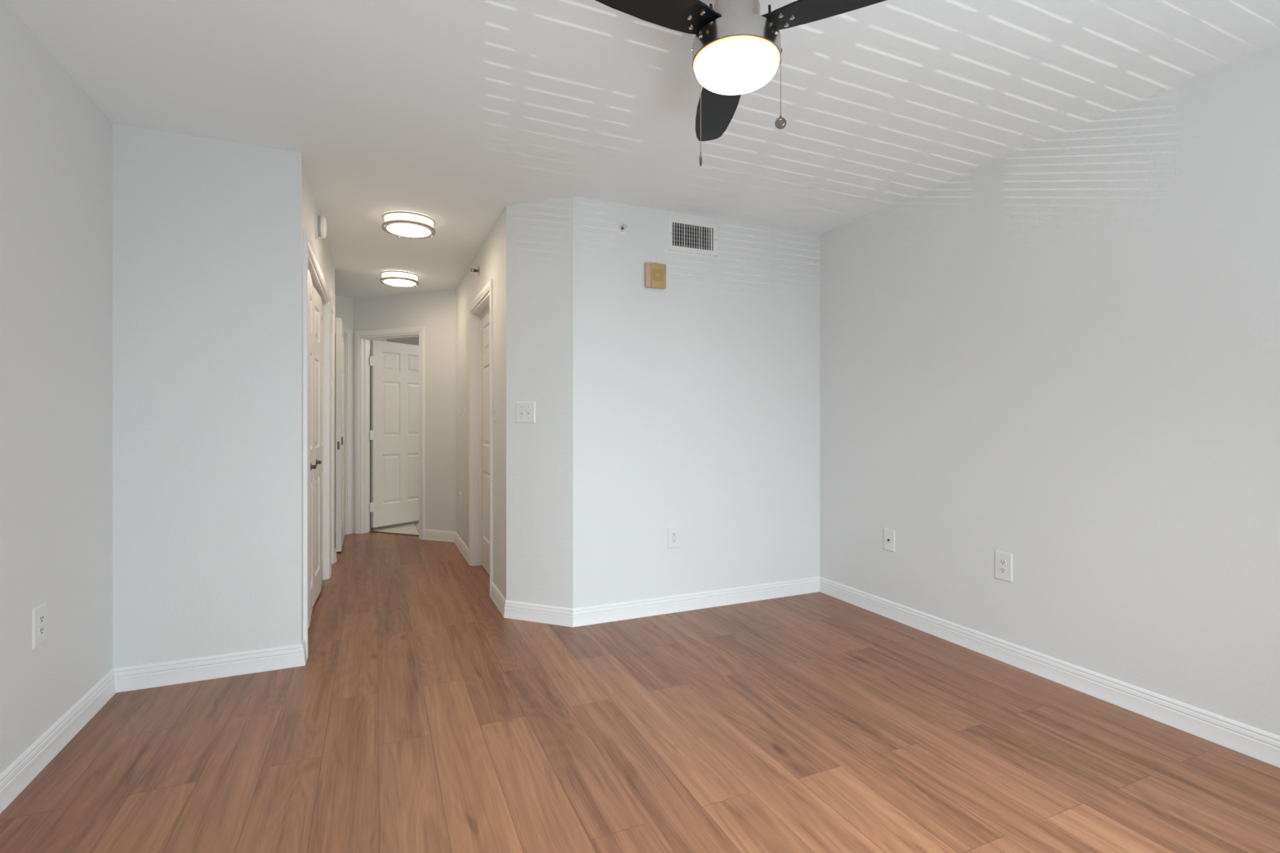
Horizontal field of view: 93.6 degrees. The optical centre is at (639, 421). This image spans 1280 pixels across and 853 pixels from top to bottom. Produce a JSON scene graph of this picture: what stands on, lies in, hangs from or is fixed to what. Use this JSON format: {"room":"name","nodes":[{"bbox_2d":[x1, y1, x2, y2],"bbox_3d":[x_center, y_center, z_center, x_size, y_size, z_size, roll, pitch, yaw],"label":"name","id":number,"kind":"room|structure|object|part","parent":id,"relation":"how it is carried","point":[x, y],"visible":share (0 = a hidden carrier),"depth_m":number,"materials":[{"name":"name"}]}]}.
{"room":"empty bedroom","nodes":[
{"label":"empty bedroom","id":0,"kind":"room"},
{"bbox_2d":[0,0,112,773],"bbox_3d":[-1.550,-0.061,0.821,0.115,2.480,4.023,0,0,-24],"label":"wall","id":1,"kind":"structure","parent":0,"point":[56,143],"depth_m":2.08,"materials":[{"name":"white paint"}]},
{"bbox_2d":[31,602,46,648],"bbox_3d":[-2.009,0.681,2.015,0.008,0.131,0.084,0,0,-24],"label":"wall outlet","id":2,"kind":"object","parent":1,"relation":"attached to","point":[38,613],"visible":1,"depth_m":2.00,"materials":[{"name":"white plastic"}]},
{"bbox_2d":[38,614,44,623],"bbox_3d":[-2.007,0.661,2.016,0.002,0.025,0.034,0,0,-24],"label":"receptacle","id":3,"kind":"object","parent":2,"relation":"attached to","point":[41,617],"depth_m":2.01,"materials":[{"name":"white plastic"}]},
{"bbox_2d":[38,626,44,635],"bbox_3d":[-2.007,0.701,2.016,0.002,0.025,0.034,0,0,-24],"label":"receptacle","id":4,"kind":"object","parent":2,"relation":"attached to","point":[41,628],"depth_m":2.01,"materials":[{"name":"white plastic"}]},
{"bbox_2d":[0,669,115,813],"bbox_3d":[-1.490,1.109,0.848,0.017,0.100,3.793,0,0,-24],"label":"baseboard","id":5,"kind":"structure","parent":1,"relation":"attached to","point":[16,777],"depth_m":2.07,"materials":[{"name":"white wood"}]},
{"bbox_2d":[112,123,304,668],"bbox_3d":[-1.961,-0.061,2.775,0.710,2.480,0.115,0,0,-24],"label":"wall","id":6,"kind":"structure","parent":0,"point":[208,233],"depth_m":2.71,"materials":[{"name":"white paint"}]},
{"bbox_2d":[112,644,305,693],"bbox_3d":[-1.927,1.109,2.718,0.727,0.100,0.017,0,0,-24],"label":"baseboard","id":7,"kind":"structure","parent":6,"relation":"attached to","point":[218,666],"depth_m":2.71,"materials":[{"name":"white wood"}]},
{"bbox_2d":[302,639,306,664],"bbox_3d":[-1.616,1.109,2.894,0.017,0.100,0.088,0,0,-24],"label":"baseboard","id":8,"kind":"structure","parent":6,"relation":"attached to","point":[304,641],"depth_m":2.90,"materials":[{"name":"white wood"}]},
{"bbox_2d":[304,164,333,302],"bbox_3d":[-2.168,-0.061,3.983,0.115,2.480,2.262,0,0,-24],"label":"wall","id":9,"kind":"structure","parent":0,"point":[320,246],"depth_m":3.54,"materials":[{"name":"white paint"}]},
{"bbox_2d":[307,268,309,629],"bbox_3d":[-1.782,0.149,3.163,0.030,1.975,0.375,0,0,-21],"label":"door frame","id":10,"kind":"structure","parent":9,"relation":"in","point":[308,268],"depth_m":3.29,"materials":[{"name":"white paint"}]},
{"bbox_2d":[309,271,315,625],"bbox_3d":[-1.922,0.149,3.514,0.058,1.975,0.375,0,0,-26],"label":"door","id":11,"kind":"structure","parent":9,"relation":"in","point":[311,466],"depth_m":3.51,"materials":[{"name":"white paint"}]},
{"bbox_3d":[-1.935,0.149,3.508,0.030,1.975,0.375,0,0,-26],"label":"panel","id":12,"kind":"part","parent":11,"relation":"part of","materials":[{"name":"white paint"}]},
{"bbox_3d":[-1.875,0.259,3.453,0.028,0.048,0.048,0,0,-26],"label":"knob","id":13,"kind":"part","parent":11,"relation":"part of","materials":[{"name":"grey metal"}]},
{"bbox_2d":[303,228,330,658],"bbox_3d":[-2.030,0.108,3.692,0.134,2.102,1.699,0,0,-24],"label":"door frame","id":14,"kind":"structure","parent":9,"relation":"attached to","point":[310,260],"depth_m":3.84,"materials":[{"name":"white wood"}]},
{"bbox_2d":[312,285,321,606],"bbox_3d":[-2.083,0.149,3.880,0.058,1.975,0.375,0,0,-21],"label":"door","id":15,"kind":"structure","parent":9,"relation":"in","point":[316,297],"depth_m":3.86,"materials":[{"name":"white paint"}]},
{"bbox_3d":[-2.053,0.259,3.843,0.028,0.048,0.048,0,0,-21],"label":"knob","id":16,"kind":"part","parent":15,"relation":"part of","materials":[{"name":"grey metal"}]},
{"bbox_2d":[314,213,326,239],"bbox_3d":[-1.889,-1.156,3.561,0.056,0.146,0.146,0,0,-24],"label":"smoke detector","id":17,"kind":"object","parent":9,"relation":"attached to","point":[320,222],"visible":1,"depth_m":3.51,"materials":[{"name":"white plastic"}]},
{"bbox_2d":[320,297,323,589],"bbox_3d":[-2.248,0.149,4.220,0.030,1.975,0.375,0,0,-26],"label":"door frame","id":18,"kind":"structure","parent":9,"relation":"in","point":[322,307],"depth_m":4.28,"materials":[{"name":"white paint"}]},
{"bbox_2d":[330,297,334,575],"bbox_3d":[-2.485,0.108,4.724,0.134,2.102,0.474,0,0,-24],"label":"door frame","id":19,"kind":"structure","parent":9,"relation":"attached to","point":[332,307],"depth_m":4.91,"materials":[{"name":"white wood"}]},
{"bbox_2d":[333,266,334,306],"bbox_3d":[-2.553,-0.061,5.013,0.012,2.440,0.065,0,0,-24],"label":"trim","id":20,"kind":"structure","parent":9,"relation":"attached to","point":[333,267],"depth_m":4.99,"materials":[{"name":"white paint"}]},
{"bbox_2d":[334,548,337,562],"bbox_3d":[-2.535,1.109,5.009,0.017,0.100,0.088,0,0,-24],"label":"baseboard","id":21,"kind":"structure","parent":9,"relation":"attached to","point":[335,557],"depth_m":4.97,"materials":[{"name":"white wood"}]},
{"bbox_2d":[334,335,335,532],"bbox_3d":[-3.822,-0.061,6.356,1.333,2.480,0.785,0,0,-24],"label":"wall","id":22,"kind":"structure","parent":0,"point":[335,335],"depth_m":6.31,"materials":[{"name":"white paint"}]},
{"bbox_2d":[334,294,353,533],"bbox_3d":[-3.298,-0.061,5.631,0.115,2.480,1.410,0,0,21],"label":"wall","id":23,"kind":"structure","parent":0,"point":[344,306],"depth_m":6.24,"materials":[{"name":"white paint"}]},
{"bbox_2d":[335,317,345,551],"bbox_3d":[-2.835,0.114,5.708,0.056,2.060,0.902,0,0,-24],"label":"door","id":24,"kind":"structure","parent":23,"relation":"in","point":[340,331],"depth_m":5.30,"materials":[{"name":"white paint"}]},
{"bbox_3d":[-2.656,0.209,5.296,0.018,0.070,0.004,0,0,-24],"label":"latch plate","id":25,"kind":"part","parent":24,"relation":"part of","materials":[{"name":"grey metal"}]},
{"bbox_2d":[369,338,386,524],"bbox_3d":[-3.174,-0.061,6.609,0.050,2.480,0.787,0,0,39],"label":"wall partition","id":26,"kind":"structure","parent":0,"point":[381,340],"depth_m":6.76,"materials":[{"name":"white paint"}]},
{"bbox_2d":[369,520,418,534],"bbox_3d":[-2.593,1.183,7.245,4.900,0.053,4.150,0,0,-24],"label":"floor","id":27,"kind":"structure","parent":0,"point":[410,527],"depth_m":6.51,"materials":[{"name":"white tile"}]},
{"bbox_2d":[386,336,418,345],"bbox_3d":[-2.669,-0.061,7.293,4.200,2.480,3.700,0,0,-24],"label":"wall","id":28,"kind":"structure","parent":0,"point":[408,340],"depth_m":8.91,"materials":[{"name":"white paint"}]},
{"bbox_2d":[353,288,455,533],"bbox_3d":[-2.361,-0.061,6.086,1.302,2.480,0.115,0,0,21],"label":"wall","id":29,"kind":"structure","parent":0,"point":[435,310],"depth_m":5.88,"materials":[{"name":"white paint"}]},
{"bbox_2d":[334,325,425,539],"bbox_3d":[-2.783,0.098,5.669,1.047,2.122,1.197,0,0,21],"label":"door frame","id":30,"kind":"structure","parent":29,"relation":"attached to","point":[362,344],"depth_m":6.22,"materials":[{"name":"white wood"}]},
{"bbox_2d":[369,339,418,528],"bbox_3d":[-2.643,0.127,6.658,0.147,1.985,0.785,0,0,32],"label":"door","id":31,"kind":"structure","parent":29,"relation":"in","point":[394,432],"depth_m":6.57,"materials":[{"name":"white paint"}]},
{"bbox_2d":[423,528,455,542],"bbox_3d":[-1.950,1.109,5.855,0.370,0.100,0.017,0,0,21],"label":"baseboard","id":32,"kind":"structure","parent":29,"relation":"attached to","point":[429,535],"depth_m":5.85,"materials":[{"name":"white wood"}]},
{"bbox_2d":[455,207,506,599],"bbox_3d":[-1.242,-0.061,4.729,0.115,2.480,2.483,0,0,-24],"label":"wall","id":33,"kind":"structure","parent":0,"point":[491,259],"depth_m":3.96,"materials":[{"name":"white paint"}]},
{"bbox_2d":[457,408,460,422],"bbox_3d":[-1.663,-0.051,5.518,0.020,0.126,0.085,0,0,-24],"label":"light switch","id":34,"kind":"object","parent":33,"relation":"attached to","point":[459,415],"visible":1,"depth_m":5.51,"materials":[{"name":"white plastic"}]},
{"bbox_2d":[459,492,461,507],"bbox_3d":[-1.634,0.709,5.465,0.008,0.131,0.084,0,0,-24],"label":"wall outlet","id":35,"kind":"object","parent":33,"relation":"attached to","point":[460,492],"visible":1,"depth_m":5.45,"materials":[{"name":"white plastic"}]},
{"bbox_2d":[453,531,468,564],"bbox_3d":[-1.586,1.109,5.346,0.017,0.100,0.977,0,0,-24],"label":"baseboard","id":36,"kind":"structure","parent":33,"relation":"attached to","point":[464,549],"depth_m":5.31,"materials":[{"name":"white wood"}]},
{"bbox_2d":[471,266,479,275],"bbox_3d":[-1.237,-1.133,4.504,0.058,0.072,0.072,0,0,-24],"label":"sprinkler","id":37,"kind":"object","parent":33,"relation":"attached to","point":[477,270],"visible":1,"depth_m":4.50,"materials":[{"name":"white metal"}]},
{"bbox_2d":[468,279,493,597],"bbox_3d":[-1.132,0.108,4.457,0.134,2.102,1.014,0,0,-24],"label":"door frame","id":38,"kind":"structure","parent":33,"relation":"attached to","point":[474,317],"depth_m":4.84,"materials":[{"name":"white wood"}]},
{"bbox_2d":[480,306,489,575],"bbox_3d":[-1.121,0.143,4.462,0.091,2.015,0.860,0,0,-24],"label":"door","id":39,"kind":"structure","parent":33,"relation":"in","point":[485,317],"depth_m":4.68,"materials":[{"name":"white paint"}]},
{"bbox_2d":[492,401,497,421],"bbox_3d":[-0.941,-0.066,3.880,0.020,0.126,0.085,0,0,-24],"label":"light switch","id":40,"kind":"object","parent":33,"relation":"attached to","point":[495,410],"visible":1,"depth_m":3.87,"materials":[{"name":"white plastic"}]},
{"bbox_3d":[-0.935,-0.066,3.883,0.006,0.126,0.085,0,0,-24],"label":"plate","id":41,"kind":"part","parent":40,"relation":"part of","materials":[{"name":"white plastic"}]},
{"bbox_2d":[490,582,506,617],"bbox_3d":[-0.889,1.109,3.765,0.017,0.100,0.447,0,0,-24],"label":"baseboard","id":42,"kind":"structure","parent":33,"relation":"attached to","point":[496,596],"depth_m":3.75,"materials":[{"name":"white wood"}]},
{"bbox_2d":[506,195,573,608],"bbox_3d":[-0.566,-0.061,3.543,0.444,2.480,0.115,0,0,21],"label":"wall","id":43,"kind":"structure","parent":0,"point":[540,234],"depth_m":3.49,"materials":[{"name":"white paint"}]},
{"bbox_2d":[515,401,535,422],"bbox_3d":[-0.673,-0.055,3.513,0.132,0.126,0.020,0,0,21],"label":"light switch","id":44,"kind":"object","parent":43,"relation":"attached to","point":[525,411],"visible":1,"depth_m":3.51,"materials":[{"name":"white plastic"}]},
{"bbox_2d":[503,600,573,626],"bbox_3d":[-0.590,1.109,3.482,0.458,0.100,0.017,0,0,21],"label":"baseboard","id":45,"kind":"structure","parent":43,"relation":"attached to","point":[551,615],"depth_m":3.48,"materials":[{"name":"white wood"}]},
{"bbox_2d":[0,532,1279,852],"bbox_3d":[-1.144,1.219,3.834,5.400,0.120,9.260,0,0,-24],"label":"floor","id":46,"kind":"structure","parent":0,"point":[419,717],"depth_m":2.10,"materials":[{"name":"wood"}]},
{"bbox_2d":[368,530,418,536],"bbox_3d":[-2.495,1.155,6.206,0.751,0.007,0.037,0,0,21],"label":"threshold","id":47,"kind":"object","parent":46,"relation":"on","point":[371,531],"visible":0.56,"depth_m":6.21,"materials":[{"name":"brown wood"}]},
{"bbox_2d":[4,0,1279,298],"bbox_3d":[-1.406,-1.341,4.429,5.400,0.120,10.560,0,0,-24],"label":"ceiling","id":48,"kind":"structure","parent":0,"point":[455,113],"depth_m":2.36,"materials":[{"name":"white paint"}]},
{"bbox_2d":[379,270,418,287],"bbox_3d":[-2.087,-1.238,5.222,0.316,0.087,0.316,0,0,-24],"label":"ceiling light","id":49,"kind":"object","parent":48,"relation":"attached to","point":[390,277],"visible":1,"depth_m":5.13,"materials":[{"name":"white glass"}]},
{"bbox_2d":[382,210,435,238],"bbox_3d":[-1.458,-1.238,3.795,0.316,0.087,0.316,0,0,-24],"label":"ceiling light","id":50,"kind":"object","parent":48,"relation":"attached to","point":[404,224],"visible":1,"depth_m":3.71,"materials":[{"name":"white glass"}]},
{"bbox_2d":[595,0,886,166],"bbox_3d":[0.272,-1.000,1.739,1.063,0.562,0.951,0,0,0],"label":"ceiling fan","id":51,"kind":"object","parent":48,"relation":"hanging from","point":[736,50],"visible":1,"depth_m":1.53,"materials":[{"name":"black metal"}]},
{"bbox_3d":[-0.044,-1.032,1.425,0.530,0.022,0.126,0,0,-33],"label":"fan blade","id":52,"kind":"part","parent":51,"relation":"part of","materials":[{"name":"black wood"}]},
{"bbox_3d":[0.171,-0.870,1.688,0.005,0.230,0.008,0,0,0],"label":"pull chain","id":53,"kind":"part","parent":51,"relation":"part of","materials":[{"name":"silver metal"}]},
{"bbox_3d":[0.252,-1.032,1.951,0.128,0.022,0.527,0,0,0],"label":"fan blade","id":54,"kind":"part","parent":51,"relation":"part of","materials":[{"name":"black wood"}]},
{"bbox_3d":[0.371,-0.906,1.607,0.015,0.178,0.008,0,0,0],"label":"pull chain","id":55,"kind":"part","parent":51,"relation":"part of","materials":[{"name":"silver metal"}]},
{"bbox_3d":[0.560,-1.032,1.431,0.530,0.022,0.126,0,0,27],"label":"fan blade","id":56,"kind":"part","parent":51,"relation":"part of","materials":[{"name":"black wood"}]},
{"bbox_2d":[573,195,819,608],"bbox_3d":[0.456,-0.061,3.841,1.877,2.480,0.115,0,0,-24],"label":"wall","id":57,"kind":"structure","parent":0,"point":[696,398],"depth_m":3.72,"materials":[{"name":"white paint"}]},
{"bbox_2d":[616,222,627,235],"bbox_3d":[-0.096,-1.133,3.506,0.076,0.076,0.052,0,0,-24],"label":"sprinkler","id":58,"kind":"object","parent":57,"relation":"attached to","point":[621,228],"visible":1,"depth_m":3.52,"materials":[{"name":"white plastic"}]},
{"bbox_2d":[644,262,666,288],"bbox_3d":[0.094,-0.875,3.595,0.132,0.150,0.042,0,0,-24],"label":"fire alarm","id":59,"kind":"object","parent":57,"relation":"attached to","point":[655,273],"visible":1,"depth_m":3.58,"materials":[{"name":"beige plastic"}]},
{"bbox_3d":[0.105,-0.875,3.584,0.068,0.066,0.004,0,0,-24],"label":"panel","id":60,"kind":"part","parent":59,"relation":"part of","materials":[{"name":"brown plastic"}]},
{"bbox_2d":[667,526,679,548],"bbox_3d":[0.207,0.705,3.663,0.084,0.131,0.008,0,0,-24],"label":"wall outlet","id":61,"kind":"object","parent":57,"relation":"attached to","point":[673,532],"visible":1,"depth_m":3.66,"materials":[{"name":"white plastic"}]},
{"bbox_2d":[667,216,717,256],"bbox_3d":[0.328,-1.144,3.716,0.348,0.205,0.011,0,0,-24],"label":"air vent","id":62,"kind":"object","parent":57,"relation":"in","point":[687,236],"visible":1,"depth_m":3.71,"materials":[{"name":"white plastic"}]},
{"bbox_2d":[573,576,819,626],"bbox_3d":[0.427,1.109,3.756,1.769,0.100,0.017,0,0,-24],"label":"baseboard","id":63,"kind":"structure","parent":57,"relation":"attached to","point":[587,615],"depth_m":3.70,"materials":[{"name":"white wood"}]},
{"bbox_2d":[819,41,1279,736],"bbox_3d":[2.050,-0.061,2.408,0.115,2.480,4.023,0,0,-24],"label":"wall","id":64,"kind":"structure","parent":0,"point":[1060,354],"depth_m":2.57,"materials":[{"name":"white paint"}]},
{"bbox_2d":[883,528,894,552],"bbox_3d":[1.473,0.700,3.561,0.011,0.131,0.084,0,0,-24],"label":"cable plate","id":65,"kind":"object","parent":64,"relation":"attached to","point":[888,534],"visible":1,"depth_m":3.56,"materials":[{"name":"white plastic"}]},
{"bbox_2d":[995,550,1012,582],"bbox_3d":[1.760,0.700,2.914,0.008,0.138,0.088,0,0,-24],"label":"wall outlet","id":66,"kind":"object","parent":64,"relation":"attached to","point":[1003,561],"visible":1,"depth_m":2.91,"materials":[{"name":"white plastic"}]},
{"bbox_2d":[999,559,1006,565],"bbox_3d":[1.758,0.680,2.913,0.002,0.025,0.034,0,0,-24],"label":"receptacle","id":67,"kind":"object","parent":66,"relation":"attached to","point":[1002,562],"depth_m":2.91,"materials":[{"name":"white plastic"}]},
{"bbox_2d":[999,567,1006,573],"bbox_3d":[1.758,0.720,2.913,0.002,0.025,0.034,0,0,-24],"label":"receptacle","id":68,"kind":"object","parent":66,"relation":"attached to","point":[1002,570],"depth_m":2.91,"materials":[{"name":"white plastic"}]},
{"bbox_2d":[819,576,1279,768],"bbox_3d":[1.990,1.109,2.382,0.017,0.100,3.793,0,0,-24],"label":"baseboard","id":69,"kind":"structure","parent":64,"relation":"attached to","point":[1262,745],"depth_m":2.56,"materials":[{"name":"white wood"}]}
]}

